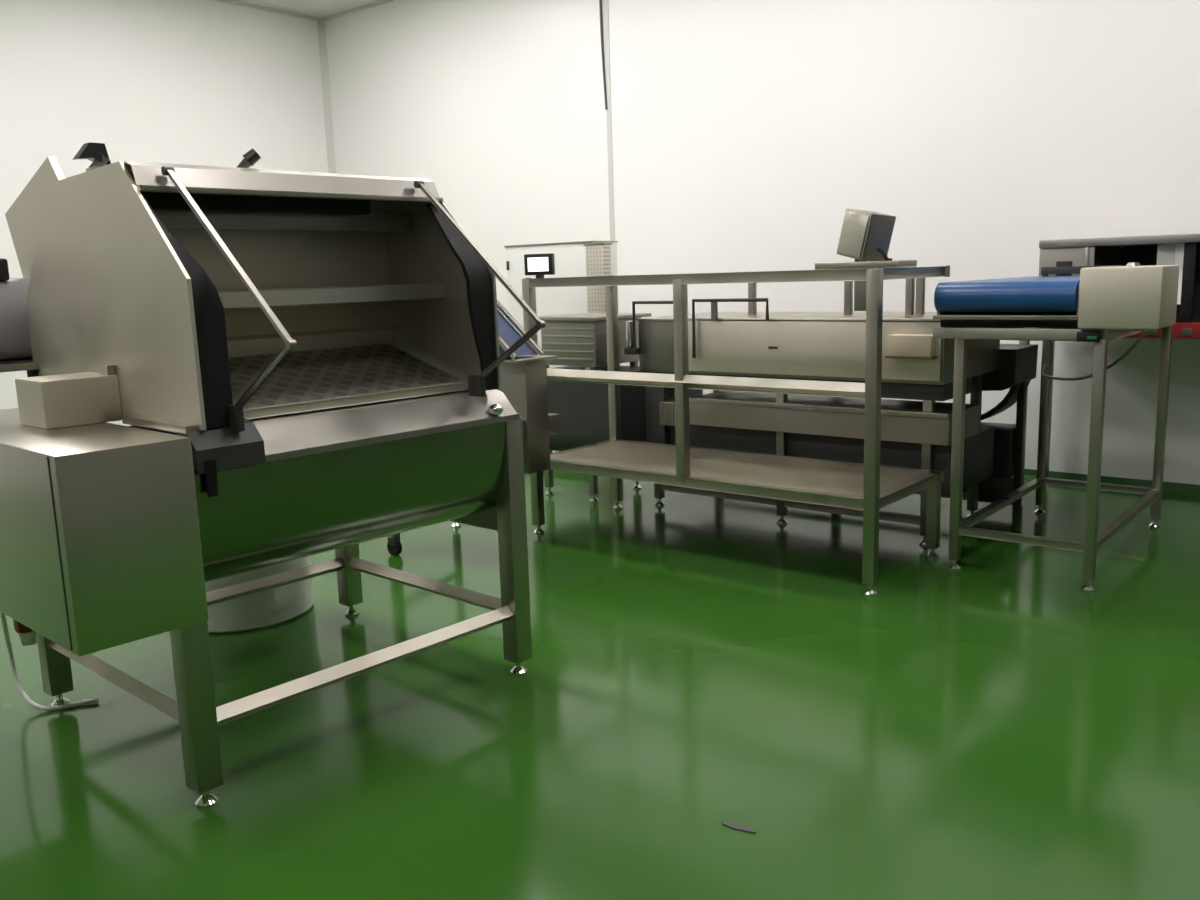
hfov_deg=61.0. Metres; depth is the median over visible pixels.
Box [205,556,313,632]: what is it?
bucket
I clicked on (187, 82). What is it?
wall
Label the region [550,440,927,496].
shelf
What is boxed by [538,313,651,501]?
machine
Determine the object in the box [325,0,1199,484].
wall
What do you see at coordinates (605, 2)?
trim
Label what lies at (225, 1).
trim
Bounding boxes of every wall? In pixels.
[0,0,327,425]
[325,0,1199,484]
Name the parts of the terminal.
door, plate, display panel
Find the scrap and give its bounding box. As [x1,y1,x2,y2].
[722,822,755,833]
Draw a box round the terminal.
[815,208,916,310]
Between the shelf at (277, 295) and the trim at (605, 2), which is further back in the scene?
the trim at (605, 2)
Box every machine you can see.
[0,142,545,808]
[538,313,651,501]
[624,278,1037,545]
[1019,233,1199,498]
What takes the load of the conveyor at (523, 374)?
on the floor
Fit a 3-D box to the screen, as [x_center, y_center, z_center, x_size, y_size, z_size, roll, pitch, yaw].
[-0.339,-1.031,5.706,0.170,0.135,0.042,2,10,19]
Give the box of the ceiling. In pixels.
[233,0,379,17]
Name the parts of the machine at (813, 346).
lid handle, panel, leg, pump motor, tank, lid handle, rail post, leg, lid, tie rail, panel, tank, rail post, rail post, rail post, leg, tie rail, leg, support leg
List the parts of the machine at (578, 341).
leg, leg, plate, leg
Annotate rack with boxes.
[522,265,949,595]
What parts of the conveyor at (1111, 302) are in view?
plate, leg, rail, rail, bed plate, rail, rail, leg, plate, leg, rail, rail, motor, rail, knob, leg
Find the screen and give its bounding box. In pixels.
[524,253,554,277]
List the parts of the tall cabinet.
door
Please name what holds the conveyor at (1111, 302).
on the floor
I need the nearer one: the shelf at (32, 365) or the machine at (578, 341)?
the shelf at (32, 365)
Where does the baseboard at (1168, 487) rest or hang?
attached to the wall at (745, 133)
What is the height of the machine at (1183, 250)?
1.618 m
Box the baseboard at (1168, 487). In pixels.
[1013,469,1199,495]
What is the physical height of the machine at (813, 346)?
1.483 m
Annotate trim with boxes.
[215,0,320,20]
[317,21,335,172]
[321,0,393,20]
[603,0,614,240]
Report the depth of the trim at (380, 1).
10.82 m
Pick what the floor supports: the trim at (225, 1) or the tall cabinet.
the tall cabinet
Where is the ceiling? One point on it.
(314, 8)
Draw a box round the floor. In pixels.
[0,470,1199,899]
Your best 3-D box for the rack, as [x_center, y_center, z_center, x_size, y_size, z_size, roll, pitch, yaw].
[0.662,-0.210,5.526,2.160,1.488,0.820,6,13,39]
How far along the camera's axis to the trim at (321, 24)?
11.34 m
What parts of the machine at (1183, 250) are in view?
leg, leg, panel, post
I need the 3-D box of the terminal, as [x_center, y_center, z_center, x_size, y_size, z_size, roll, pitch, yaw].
[1.277,-0.918,4.906,0.435,0.487,0.215,6,13,39]
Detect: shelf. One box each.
[0,358,39,372]
[217,283,443,308]
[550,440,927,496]
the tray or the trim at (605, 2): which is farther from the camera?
the trim at (605, 2)
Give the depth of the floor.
3.37 m
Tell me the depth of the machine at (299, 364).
3.24 m
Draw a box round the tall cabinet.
[504,241,619,452]
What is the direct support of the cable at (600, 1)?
attached to the wall at (745, 133)
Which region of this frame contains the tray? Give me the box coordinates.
[229,344,462,408]
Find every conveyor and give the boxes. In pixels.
[387,300,559,555]
[933,262,1178,591]
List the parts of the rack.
leg, shelf rail, leg, post, rail, rail, shelf rail, rail, shelf rail, leg, shelf rail, rail, leg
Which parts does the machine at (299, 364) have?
drive motor, leg, clamp knob, rail, hood sill, leg, clamp knob, rail, panel, splash panel, leg, rail, rail, trough plate, clamp knob, leg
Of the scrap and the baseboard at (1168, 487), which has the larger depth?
the baseboard at (1168, 487)
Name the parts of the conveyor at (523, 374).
leg, rail, bed frame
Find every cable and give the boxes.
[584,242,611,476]
[599,0,607,109]

